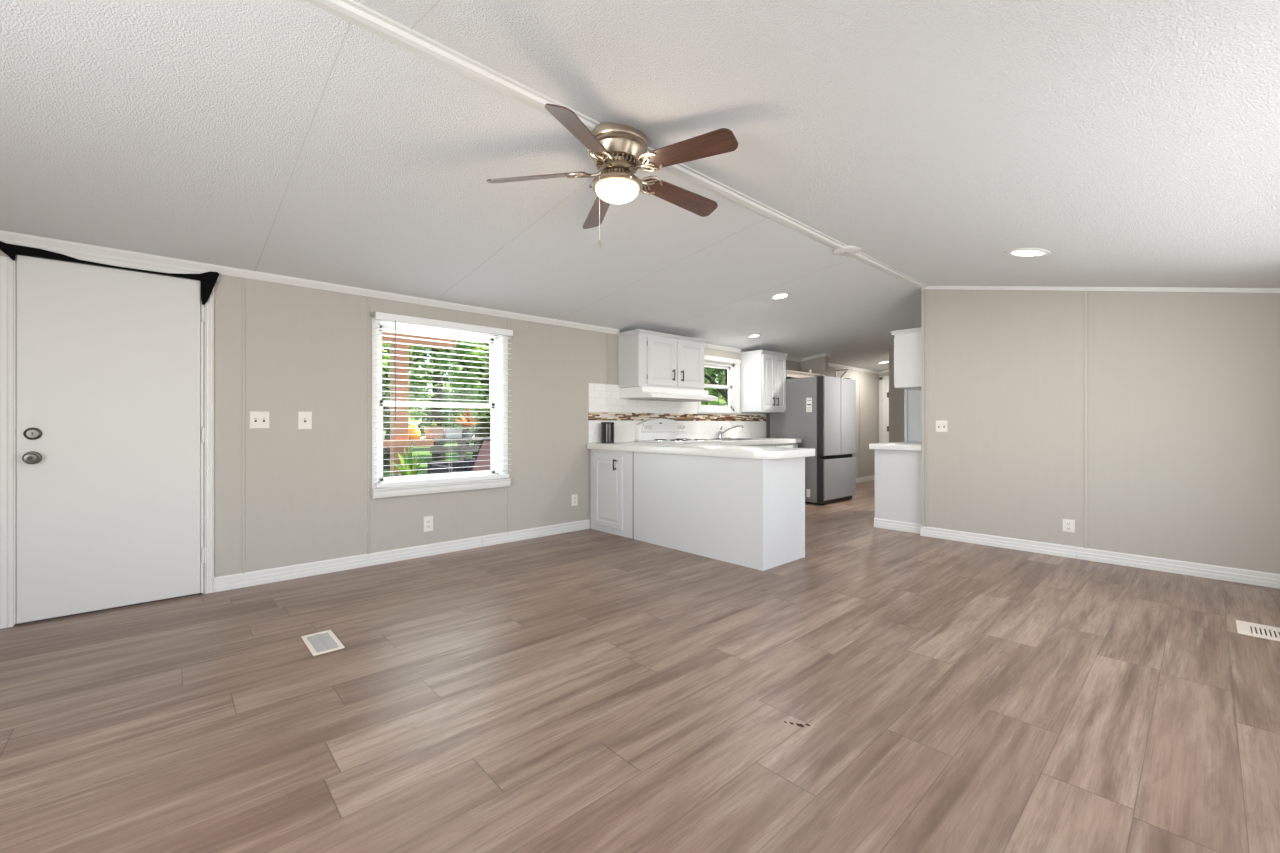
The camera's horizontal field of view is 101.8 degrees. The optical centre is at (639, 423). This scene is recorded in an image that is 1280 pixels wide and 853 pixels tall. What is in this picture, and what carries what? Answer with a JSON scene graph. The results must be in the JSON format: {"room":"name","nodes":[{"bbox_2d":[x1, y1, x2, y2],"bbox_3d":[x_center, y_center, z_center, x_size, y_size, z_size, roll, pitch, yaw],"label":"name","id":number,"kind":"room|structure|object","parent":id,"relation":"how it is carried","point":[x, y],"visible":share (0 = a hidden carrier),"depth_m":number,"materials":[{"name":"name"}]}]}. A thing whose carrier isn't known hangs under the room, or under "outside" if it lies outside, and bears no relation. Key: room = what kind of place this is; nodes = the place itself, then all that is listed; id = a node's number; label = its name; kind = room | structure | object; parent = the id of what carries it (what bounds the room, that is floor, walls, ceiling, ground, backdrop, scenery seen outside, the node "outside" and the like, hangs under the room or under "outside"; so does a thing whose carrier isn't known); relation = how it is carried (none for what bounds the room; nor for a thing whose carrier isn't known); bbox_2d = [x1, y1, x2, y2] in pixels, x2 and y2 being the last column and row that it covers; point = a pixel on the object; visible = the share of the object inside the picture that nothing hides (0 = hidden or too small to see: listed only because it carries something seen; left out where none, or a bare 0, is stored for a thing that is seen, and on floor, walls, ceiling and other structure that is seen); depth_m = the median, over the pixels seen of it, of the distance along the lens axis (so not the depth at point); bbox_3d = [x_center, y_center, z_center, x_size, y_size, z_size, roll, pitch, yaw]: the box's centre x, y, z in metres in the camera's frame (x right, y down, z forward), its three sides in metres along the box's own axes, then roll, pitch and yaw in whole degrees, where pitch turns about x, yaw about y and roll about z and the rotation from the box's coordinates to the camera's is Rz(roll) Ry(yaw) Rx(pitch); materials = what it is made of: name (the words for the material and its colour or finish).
{"room":"living room","nodes":[
{"label":"living room","id":0,"kind":"room"},
{"bbox_2d":[0,250,877,593],"bbox_3d":[0.206,0.025,6.248,12.250,2.150,0.150,0,0,-43],"label":"wall","id":1,"kind":"structure","parent":0,"point":[306,348],"depth_m":3.90,"materials":[{"name":"beige paint"}]},
{"bbox_2d":[0,239,218,628],"bbox_3d":[-3.138,0.055,3.104,0.970,2.094,0.202,0,0,-43],"label":"door","id":2,"kind":"structure","parent":1,"relation":"in","point":[103,434],"depth_m":3.04,"materials":[{"name":"white paint"}]},
{"bbox_2d":[0,241,218,304],"bbox_3d":[-3.088,-0.877,3.089,0.918,0.222,0.015,0,0,-43],"label":"cloth","id":3,"kind":"object","parent":2,"relation":"on","point":[208,280],"visible":1,"depth_m":3.00,"materials":[{"name":"black fabric"}]},
{"bbox_2d":[242,278,244,573],"bbox_3d":[-2.671,0.013,3.504,0.016,1.995,0.008,0,0,-43],"label":"batten","id":4,"kind":"object","parent":1,"relation":"attached to","point":[243,279],"visible":1,"depth_m":3.50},
{"bbox_2d":[250,411,269,428],"bbox_3d":[-2.603,-0.025,3.560,0.112,0.118,0.017,0,0,-43],"label":"light switch","id":5,"kind":"object","parent":1,"relation":"attached to","point":[258,419],"visible":1,"depth_m":3.56,"materials":[{"name":"white plastic"}]},
{"bbox_2d":[298,412,311,428],"bbox_3d":[-2.407,-0.023,3.739,0.085,0.128,0.017,0,0,-43],"label":"light switch","id":6,"kind":"object","parent":1,"relation":"attached to","point":[304,418],"visible":1,"depth_m":3.74,"materials":[{"name":"white plastic"}]},
{"bbox_2d":[0,230,619,333],"bbox_3d":[-2.239,-1.011,3.883,5.450,0.058,0.030,0,0,-43],"label":"crown molding","id":7,"kind":"structure","parent":1,"relation":"attached to","point":[222,270],"depth_m":3.65,"materials":[{"name":"white paint"}]},
{"bbox_2d":[367,297,369,553],"bbox_3d":[-2.102,0.013,4.026,0.016,1.995,0.008,0,0,-43],"label":"batten","id":8,"kind":"object","parent":1,"relation":"attached to","point":[368,298],"visible":1,"depth_m":4.02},
{"bbox_2d":[214,519,589,591],"bbox_3d":[-1.656,1.052,4.428,3.055,0.095,0.014,0,0,-43],"label":"baseboard","id":9,"kind":"structure","parent":1,"relation":"attached to","point":[234,581],"depth_m":4.08,"materials":[{"name":"white paint"}]},
{"bbox_2d":[423,516,432,531],"bbox_3d":[-1.763,0.836,4.334,0.080,0.128,0.010,0,0,-43],"label":"wall outlet","id":10,"kind":"object","parent":1,"relation":"attached to","point":[428,520],"visible":1,"depth_m":4.33,"materials":[{"name":"white plastic"}]},
{"bbox_2d":[372,317,510,498],"bbox_3d":[-1.682,-0.140,4.465,1.167,1.450,0.185,0,0,-43],"label":"window","id":11,"kind":"structure","parent":1,"relation":"in","point":[377,415],"depth_m":4.42,"materials":[{"name":"white paint"}]},
{"bbox_2d":[372,311,512,487],"bbox_3d":[-1.618,-0.184,4.405,1.178,1.361,0.076,0,0,-43],"label":"window blind","id":12,"kind":"object","parent":11,"relation":"attached to","point":[380,316],"visible":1,"depth_m":4.37,"materials":[{"name":"white plastic"}]},
{"bbox_2d":[507,318,508,531],"bbox_3d":[-1.225,0.013,4.830,0.016,1.995,0.008,0,0,-43],"label":"batten","id":13,"kind":"object","parent":1,"relation":"attached to","point":[507,318],"visible":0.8,"depth_m":4.83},
{"bbox_2d":[571,494,577,505],"bbox_3d":[-0.670,0.784,5.337,0.075,0.115,0.010,0,0,-43],"label":"wall outlet","id":14,"kind":"object","parent":1,"relation":"attached to","point":[574,498],"visible":1,"depth_m":5.33,"materials":[{"name":"white plastic"}]},
{"bbox_2d":[608,333,608,383],"bbox_3d":[-0.342,-0.708,5.640,0.016,0.555,0.008,0,0,-43],"label":"batten","id":15,"kind":"object","parent":1,"relation":"attached to","point":[608,333],"visible":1,"depth_m":5.63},
{"bbox_2d":[617,329,707,389],"bbox_3d":[0.282,-0.695,5.947,1.115,0.595,0.396,0,0,-43],"label":"upper cabinet","id":16,"kind":"object","parent":1,"relation":"attached to","point":[646,358],"visible":0.98,"depth_m":5.70,"materials":[{"name":"white paint"}]},
{"bbox_2d":[621,386,717,401],"bbox_3d":[0.352,-0.331,5.920,1.078,0.129,0.505,0,0,-43],"label":"range hood","id":17,"kind":"object","parent":16,"relation":"attached to","point":[641,392],"visible":1,"depth_m":5.70,"materials":[{"name":"white metal"}]},
{"bbox_2d":[588,383,765,442],"bbox_3d":[0.655,-0.112,6.549,3.242,0.630,0.013,0,0,-43],"label":"backsplash","id":18,"kind":"structure","parent":1,"relation":"attached to","point":[602,398],"depth_m":6.05,"materials":[{"name":"tile"}]},
{"bbox_2d":[698,355,740,413],"bbox_3d":[1.021,-0.512,6.965,0.900,0.745,0.155,0,0,-43],"label":"window","id":19,"kind":"structure","parent":1,"relation":"in","point":[732,366],"depth_m":7.13,"materials":[{"name":"white paint"}]},
{"bbox_2d":[704,343,740,352],"bbox_3d":[0.997,-1.011,6.851,1.070,0.058,0.030,0,0,-43],"label":"crown molding","id":20,"kind":"structure","parent":1,"relation":"attached to","point":[711,346],"depth_m":6.93,"materials":[{"name":"white paint"}]},
{"bbox_2d":[740,350,787,412],"bbox_3d":[1.752,-0.575,7.295,0.655,0.826,0.396,0,0,-43],"label":"upper cabinet","id":21,"kind":"object","parent":1,"relation":"attached to","point":[763,372],"visible":1,"depth_m":7.13,"materials":[{"name":"white paint"}]},
{"bbox_2d":[785,356,800,361],"bbox_3d":[2.246,-1.011,7.996,0.880,0.058,0.030,0,0,-43],"label":"crown molding","id":22,"kind":"structure","parent":1,"relation":"attached to","point":[786,357],"depth_m":8.11,"materials":[{"name":"white paint"}]},
{"bbox_2d":[786,370,820,378],"bbox_3d":[2.325,-0.742,7.837,0.960,0.148,0.371,0,0,-43],"label":"shelf","id":23,"kind":"object","parent":1,"relation":"attached to","point":[793,375],"visible":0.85,"depth_m":7.63,"materials":[{"name":"beige wood"}]},
{"bbox_2d":[835,368,849,377],"bbox_3d":[3.511,-0.825,9.014,0.040,0.290,0.240,0,0,-43],"label":"shelf bracket","id":24,"kind":"object","parent":1,"relation":"attached to","point":[836,370],"visible":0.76,"depth_m":9.03,"materials":[{"name":"grey metal"}]},
{"bbox_2d":[828,363,878,373],"bbox_3d":[3.676,-1.011,9.307,2.800,0.058,0.030,0,0,-43],"label":"crown molding","id":25,"kind":"structure","parent":1,"relation":"attached to","point":[829,364],"depth_m":9.48,"materials":[{"name":"white paint"}]},
{"bbox_2d":[856,475,874,482],"bbox_3d":[3.671,1.052,9.313,2.800,0.095,0.014,0,0,-43],"label":"baseboard","id":26,"kind":"structure","parent":1,"relation":"attached to","point":[867,478],"depth_m":9.87,"materials":[{"name":"white paint"}]},
{"bbox_2d":[0,480,1279,852],"bbox_3d":[1.839,1.100,4.394,12.350,0.001,4.989,0,0,-43],"label":"floor","id":27,"kind":"structure","parent":0,"point":[586,690],"depth_m":1.99,"materials":[{"name":"laminate"}]},
{"bbox_2d":[301,630,344,655],"bbox_3d":[-1.595,1.098,2.612,0.134,0.008,0.295,0,0,-43],"label":"floor vent","id":28,"kind":"object","parent":27,"relation":"in","point":[322,642],"visible":1,"depth_m":2.60,"materials":[{"name":"beige metal"}]},
{"bbox_2d":[635,419,721,444],"bbox_3d":[0.456,0.520,5.883,0.755,1.160,0.696,0,0,-43],"label":"range","id":29,"kind":"object","parent":27,"relation":"on","point":[652,430],"visible":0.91,"depth_m":5.96,"materials":[{"name":"white metal"}]},
{"bbox_2d":[638,439,721,442],"bbox_3d":[0.453,0.196,5.887,0.755,0.015,0.595,0,0,-43],"label":"cooktop","id":30,"kind":"object","parent":29,"relation":"in","point":[639,440],"depth_m":5.79,"materials":[{"name":"white metal"}]},
{"bbox_2d":[590,449,804,570],"bbox_3d":[0.399,0.683,4.852,0.646,0.833,2.137,0,0,-43],"label":"base cabinet","id":31,"kind":"object","parent":27,"relation":"on","point":[750,513],"visible":0.95,"depth_m":4.31,"materials":[{"name":"white paint"}]},
{"bbox_2d":[587,442,814,458],"bbox_3d":[0.444,0.234,4.843,0.670,0.062,2.218,0,0,-43],"label":"countertop","id":32,"kind":"structure","parent":31,"relation":"on","point":[731,451],"depth_m":4.38,"materials":[{"name":"white laminate"}]},
{"bbox_2d":[601,422,613,442],"bbox_3d":[-0.342,0.092,5.514,0.140,0.220,0.140,0,0,-43],"label":"canister","id":33,"kind":"object","parent":32,"relation":"on","point":[607,428],"visible":0.98,"depth_m":5.45,"materials":[{"name":"silver metal"}]},
{"bbox_2d":[744,443,797,447],"bbox_3d":[1.355,0.682,6.752,1.715,0.835,0.630,0,0,-43],"label":"base cabinet","id":34,"kind":"object","parent":27,"relation":"on","point":[789,445],"visible":0.02,"depth_m":6.84,"materials":[{"name":"white paint"}]},
{"bbox_2d":[720,438,801,445],"bbox_3d":[1.362,0.233,6.767,1.755,0.059,0.623,0,0,-43],"label":"countertop","id":35,"kind":"structure","parent":34,"relation":"on","point":[764,441],"depth_m":6.53,"materials":[{"name":"white laminate"}]},
{"bbox_2d":[711,425,742,438],"bbox_3d":[1.134,0.111,6.899,0.498,0.183,0.142,0,0,-27],"label":"faucet","id":36,"kind":"object","parent":35,"relation":"on","point":[724,431],"visible":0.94,"depth_m":6.86,"materials":[{"name":"silver metal"}]},
{"bbox_2d":[707,438,762,439],"bbox_3d":[1.233,0.224,6.674,0.640,0.053,0.450,0,0,-43],"label":"sink","id":37,"kind":"object","parent":35,"relation":"in","point":[728,438],"visible":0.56,"depth_m":6.89,"materials":[{"name":"silver metal"}]},
{"bbox_2d":[784,721,809,726],"bbox_3d":[0.575,1.100,1.900,0.094,0.001,0.023,0,0,13],"label":"scuff","id":38,"kind":"object","parent":27,"relation":"on","point":[797,724],"visible":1,"depth_m":1.90,"materials":[{"name":"soil"}]},
{"bbox_2d":[770,375,855,504],"bbox_3d":[2.512,0.219,7.560,0.927,1.762,0.853,0,0,-43],"label":"refrigerator","id":39,"kind":"object","parent":27,"relation":"on","point":[820,411],"visible":0.88,"depth_m":7.16,"materials":[{"name":"silver metal"}]},
{"bbox_2d":[874,449,921,533],"bbox_3d":[2.979,0.688,5.676,0.916,0.825,0.540,0,0,-43],"label":"base cabinet","id":40,"kind":"object","parent":27,"relation":"on","point":[898,473],"visible":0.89,"depth_m":5.36,"materials":[{"name":"white paint"}]},
{"bbox_2d":[869,442,921,450],"bbox_3d":[2.970,0.243,5.664,0.945,0.058,0.537,0,0,-43],"label":"countertop","id":41,"kind":"structure","parent":40,"relation":"on","point":[907,446],"depth_m":5.38,"materials":[{"name":"white laminate"}]},
{"bbox_2d":[1236,620,1279,641],"bbox_3d":[3.339,1.097,2.690,0.262,0.009,0.332,0,0,-43],"label":"floor vent","id":42,"kind":"object","parent":27,"relation":"in","point":[1244,628],"visible":1,"depth_m":2.75,"materials":[{"name":"beige metal"}]},
{"bbox_2d":[0,0,1279,370],"bbox_3d":[1.866,-1.215,4.364,12.550,0.768,5.270,0,0,-43],"label":"ceiling","id":43,"kind":"structure","parent":0,"point":[1133,143],"depth_m":2.20,"materials":[{"name":"white paint"}]},
{"bbox_2d":[255,0,852,330],"bbox_3d":[0.373,-1.113,2.981,3.664,0.484,4.850,0,0,-43],"label":"joint","id":44,"kind":"object","parent":43,"relation":"attached to","point":[438,0],"visible":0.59,"depth_m":2.71,"materials":[{"name":"white paint"}]},
{"bbox_2d":[486,104,737,246],"bbox_3d":[-0.071,-1.077,2.443,1.157,0.565,1.166,0,0,-43],"label":"ceiling fan","id":45,"kind":"object","parent":43,"relation":"hanging from","point":[617,150],"visible":1,"depth_m":2.34,"materials":[{"name":"brown wood"}]},
{"bbox_2d":[304,0,928,288],"bbox_3d":[0.114,-1.337,2.650,7.250,0.029,0.097,0,0,-43],"label":"trim","id":46,"kind":"structure","parent":43,"relation":"attached to","point":[351,11],"depth_m":2.04,"materials":[{"name":"white paint"}]},
{"bbox_2d":[747,334,760,337],"bbox_3d":[1.428,-1.098,6.506,0.170,0.032,0.170,0,0,-43],"label":"recessed light","id":47,"kind":"object","parent":43,"relation":"in","point":[752,335],"visible":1,"depth_m":6.49,"materials":[{"name":"white paint"}]},
{"bbox_2d":[769,292,790,299],"bbox_3d":[1.352,-1.231,5.020,0.200,0.036,0.200,0,0,-43],"label":"recessed light","id":48,"kind":"object","parent":43,"relation":"in","point":[783,295],"visible":1,"depth_m":5.01,"materials":[{"name":"white paint"}]},
{"bbox_2d":[834,246,859,256],"bbox_3d":[1.591,-1.308,3.997,0.190,0.057,0.190,0,0,-43],"label":"ceiling plate","id":49,"kind":"object","parent":43,"relation":"attached to","point":[847,250],"visible":1,"depth_m":3.98,"materials":[{"name":"white paint"}]},
{"bbox_2d":[1004,248,1050,257],"bbox_3d":[2.561,-1.131,3.441,0.250,0.059,0.247,0,0,-43],"label":"recessed light","id":50,"kind":"object","parent":43,"relation":"in","point":[1020,252],"visible":1,"depth_m":3.43,"materials":[{"name":"white paint"}]},
{"bbox_2d":[800,356,827,376],"bbox_3d":[2.741,0.008,8.182,0.100,2.184,0.425,0,0,-43],"label":"wall","id":51,"kind":"structure","parent":0,"point":[819,365],"depth_m":8.10,"materials":[{"name":"beige paint"}]},
{"bbox_2d":[800,353,829,361],"bbox_3d":[2.742,-1.039,8.166,0.140,0.109,0.450,0,0,-43],"label":"crown molding","id":52,"kind":"structure","parent":51,"relation":"attached to","point":[823,354],"depth_m":8.09,"materials":[{"name":"white paint"}]},
{"bbox_2d":[878,372,888,442],"bbox_3d":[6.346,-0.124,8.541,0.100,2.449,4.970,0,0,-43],"label":"door frame","id":53,"kind":"structure","parent":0,"point":[886,373],"depth_m":10.26,"materials":[{"name":"beige paint"}]},
{"bbox_2d":[879,376,888,442],"bbox_3d":[5.033,0.085,9.881,0.024,2.030,0.960,0,0,-43],"label":"door","id":54,"kind":"structure","parent":53,"relation":"in","point":[883,380],"depth_m":10.16,"materials":[{"name":"white paint"}]},
{"bbox_2d":[889,349,903,442],"bbox_3d":[5.178,-0.124,8.261,2.000,2.449,1.577,0,0,-43],"label":"wall","id":55,"kind":"structure","parent":0,"point":[896,395],"depth_m":8.10,"materials":[{"name":"beige paint"}]},
{"bbox_2d":[904,389,921,441],"bbox_3d":[3.527,0.070,6.206,0.612,2.060,0.580,0,0,-43],"label":"pantry cabinet","id":56,"kind":"object","parent":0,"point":[912,398],"visible":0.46,"depth_m":6.12,"materials":[{"name":"white paint"}]},
{"bbox_2d":[924,289,1279,573],"bbox_3d":[3.608,-0.124,4.269,0.090,2.449,2.375,0,0,-43],"label":"wall","id":57,"kind":"structure","parent":0,"point":[1184,387],"depth_m":4.08,"materials":[{"name":"beige paint"}]},
{"bbox_2d":[922,289,926,526],"bbox_3d":[2.787,-0.154,5.094,0.010,2.328,0.052,0,0,-43],"label":"trim","id":58,"kind":"structure","parent":57,"relation":"attached to","point":[925,289],"depth_m":5.08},
{"bbox_2d":[936,421,946,431],"bbox_3d":[2.886,0.025,4.979,0.017,0.108,0.100,0,0,-43],"label":"light switch","id":59,"kind":"object","parent":57,"relation":"attached to","point":[941,426],"visible":1,"depth_m":4.98,"materials":[{"name":"white plastic"}]},
{"bbox_2d":[1062,519,1074,532],"bbox_3d":[3.530,0.842,4.282,0.010,0.105,0.080,0,0,-43],"label":"wall outlet","id":60,"kind":"object","parent":57,"relation":"attached to","point":[1068,525],"visible":1,"depth_m":4.28,"materials":[{"name":"white plastic"}]},
{"bbox_2d":[1084,291,1087,548],"bbox_3d":[3.605,-0.032,4.203,0.008,2.083,0.024,0,0,-43],"label":"batten","id":61,"kind":"object","parent":57,"relation":"attached to","point":[1085,292],"visible":1,"depth_m":4.20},
{"bbox_2d":[920,526,1279,588],"bbox_3d":[3.567,1.052,4.238,0.014,0.095,2.385,0,0,-43],"label":"baseboard","id":62,"kind":"structure","parent":57,"relation":"attached to","point":[1259,578],"depth_m":4.06,"materials":[{"name":"white paint"}]},
{"bbox_2d":[920,286,1279,292],"bbox_3d":[3.598,-1.099,4.267,0.108,0.519,2.386,0,0,-43],"label":"crown molding","id":63,"kind":"structure","parent":57,"relation":"attached to","point":[1029,288],"depth_m":4.04,"materials":[{"name":"white paint"}]},
{"label":"outside","id":64,"kind":"structure","parent":0,"visible":0},
{"bbox_2d":[383,429,473,476],"bbox_3d":[-45.498,1.785,71.803,150.000,0.130,152.660,0,0,-43],"label":"lawn","id":65,"kind":"structure","parent":64,"point":[423,452],"depth_m":28.12,"materials":[{"name":"green plant"}]},
{"bbox_2d":[382,343,389,381],"bbox_3d":[-8.486,-1.960,13.573,4.857,7.439,3.369,0,0,16],"label":"tree","id":66,"kind":"object","parent":65,"relation":"on","point":[386,357],"visible":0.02,"depth_m":13.40,"materials":[{"name":"green plant"}]},
{"bbox_2d":[383,375,424,438],"bbox_3d":[-16.501,-4.031,29.260,7.119,11.910,7.231,0,0,20],"label":"tree","id":67,"kind":"object","parent":65,"relation":"on","point":[411,420],"visible":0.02,"depth_m":30.34,"materials":[{"name":"green plant"}]},
{"bbox_2d":[388,348,431,426],"bbox_3d":[-20.400,-6.561,40.493,10.124,16.612,10.459,0,0,-43],"label":"tree","id":68,"kind":"object","parent":65,"relation":"on","point":[427,348],"visible":0.02,"depth_m":42.18,"materials":[{"name":"green plant"}]},
{"bbox_2d":[382,344,438,468],"bbox_3d":[-9.946,-3.098,20.095,4.340,9.728,5.228,0,0,-43],"label":"tree","id":69,"kind":"object","parent":65,"relation":"on","point":[386,413],"visible":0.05,"depth_m":20.20,"materials":[{"name":"green plant"}]},
{"bbox_2d":[409,347,476,460],"bbox_3d":[-9.482,-3.995,24.737,5.054,11.511,5.166,0,0,-43],"label":"tree","id":70,"kind":"object","parent":65,"relation":"on","point":[440,456],"visible":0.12,"depth_m":24.29,"materials":[{"name":"green plant"}]},
{"bbox_2d":[412,343,490,445],"bbox_3d":[-12.240,-4.960,37.276,7.611,13.477,7.588,0,0,-43],"label":"tree","id":71,"kind":"object","parent":65,"relation":"on","point":[444,379],"visible":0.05,"depth_m":35.78,"materials":[{"name":"green plant"}]},
{"bbox_2d":[429,340,490,457],"bbox_3d":[-5.026,-2.494,17.000,4.076,8.542,3.959,0,0,-43],"label":"tree","id":72,"kind":"object","parent":65,"relation":"on","point":[481,416],"visible":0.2,"depth_m":15.98,"materials":[{"name":"green plant"}]},
{"bbox_2d":[701,367,727,405],"bbox_3d":[3.742,-2.605,20.375,6.097,8.721,6.225,0,0,-43],"label":"tree","id":73,"kind":"object","parent":65,"relation":"on","point":[708,378],"visible":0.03,"depth_m":20.32,"materials":[{"name":"green plant"}]},
{"bbox_2d":[704,370,725,405],"bbox_3d":[11.413,-5.319,74.337,9.018,14.094,9.728,0,0,-43],"label":"tree","id":74,"kind":"object","parent":65,"relation":"on","point":[713,370],"visible":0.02,"depth_m":74.05,"materials":[{"name":"green plant"}]},
{"bbox_2d":[704,367,726,405],"bbox_3d":[3.042,-2.463,28.312,6.526,9.054,6.632,0,0,-43],"label":"tree","id":75,"kind":"object","parent":65,"relation":"on","point":[721,378],"visible":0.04,"depth_m":26.82,"materials":[{"name":"green plant"}]},
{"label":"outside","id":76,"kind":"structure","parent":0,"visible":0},
{"bbox_3d":[-1.637,1.440,6.593,9.500,0.560,2.850,0,0,-43],"label":"ground porch","id":77,"kind":"structure","parent":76,"visible":0},
{"bbox_2d":[385,446,424,475],"bbox_3d":[-2.474,0.682,5.553,0.431,0.955,0.449,0,0,-43],"label":"plant","id":78,"kind":"object","parent":77,"relation":"on","point":[413,467],"visible":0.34,"depth_m":5.53,"materials":[{"name":"plant"}]},
{"bbox_2d":[388,442,425,476],"bbox_3d":[-2.768,0.682,6.213,0.432,0.956,0.432,0,0,-43],"label":"plant","id":79,"kind":"object","parent":77,"relation":"on","point":[414,458],"visible":0.09,"depth_m":6.25,"materials":[{"name":"green plant"}]},
{"bbox_2d":[382,332,455,474],"bbox_3d":[-3.423,-0.035,6.359,2.350,2.390,0.260,0,0,-43],"label":"porch post","id":80,"kind":"object","parent":77,"relation":"on","point":[392,445],"visible":0.32,"depth_m":6.61,"materials":[{"name":"brown wood"}]},
{"bbox_2d":[409,425,420,438],"bbox_3d":[-2.955,0.111,6.788,0.180,0.186,0.180,0,0,-43],"label":"urn","id":81,"kind":"object","parent":80,"relation":"on","point":[416,432],"visible":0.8,"depth_m":6.73,"materials":[{"name":"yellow ceramic"}]},
{"bbox_2d":[428,458,474,473],"bbox_3d":[-2.253,0.800,6.421,0.560,0.720,0.610,0,0,-43],"label":"outdoor sofa","id":82,"kind":"object","parent":77,"relation":"on","point":[434,465],"visible":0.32,"depth_m":6.50,"materials":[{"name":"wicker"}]},
{"bbox_2d":[428,437,490,459],"bbox_3d":[-1.367,0.677,8.244,3.870,0.965,0.200,0,0,-43],"label":"table","id":83,"kind":"object","parent":77,"relation":"on","point":[461,444],"visible":0.21,"depth_m":7.17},
{"bbox_2d":[424,420,443,437],"bbox_3d":[-2.760,0.070,6.967,0.190,0.248,0.180,0,0,-43],"label":"flower pot","id":84,"kind":"object","parent":83,"relation":"on","point":[430,432],"visible":0.96,"depth_m":6.91,"materials":[{"name":"ceramic"}]},
{"bbox_2d":[443,413,461,437],"bbox_3d":[-2.587,0.026,7.126,0.240,0.335,0.180,0,0,-43],"label":"flower pot","id":85,"kind":"object","parent":83,"relation":"on","point":[446,432],"visible":0.91,"depth_m":7.08,"materials":[{"name":"grey ceramic"}]},
{"bbox_2d":[454,408,477,437],"bbox_3d":[-2.417,-0.031,7.284,0.498,0.450,0.560,0,0,-43],"label":"flower pot","id":86,"kind":"object","parent":83,"relation":"on","point":[466,426],"visible":0.86,"depth_m":7.23,"materials":[{"name":"orange ceramic"}]},
{"bbox_2d":[470,437,490,470],"bbox_3d":[-1.848,0.662,5.768,0.558,1.005,0.540,0,0,-43],"label":"lounge chair","id":87,"kind":"object","parent":77,"relation":"on","point":[485,443],"visible":0.18,"depth_m":5.96,"materials":[{"name":"wicker"}]},
{"bbox_3d":[3.907,-0.124,6.090,2.810,2.449,0.095,0,0,-43],"label":"wall","id":88,"kind":"structure","parent":0,"visible":0},
{"bbox_2d":[890,327,921,390],"bbox_3d":[3.046,-0.666,5.608,0.932,0.588,0.352,0,0,-43],"label":"upper cabinet","id":89,"kind":"object","parent":88,"relation":"attached to","point":[907,342],"visible":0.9,"depth_m":5.31,"materials":[{"name":"white paint"}]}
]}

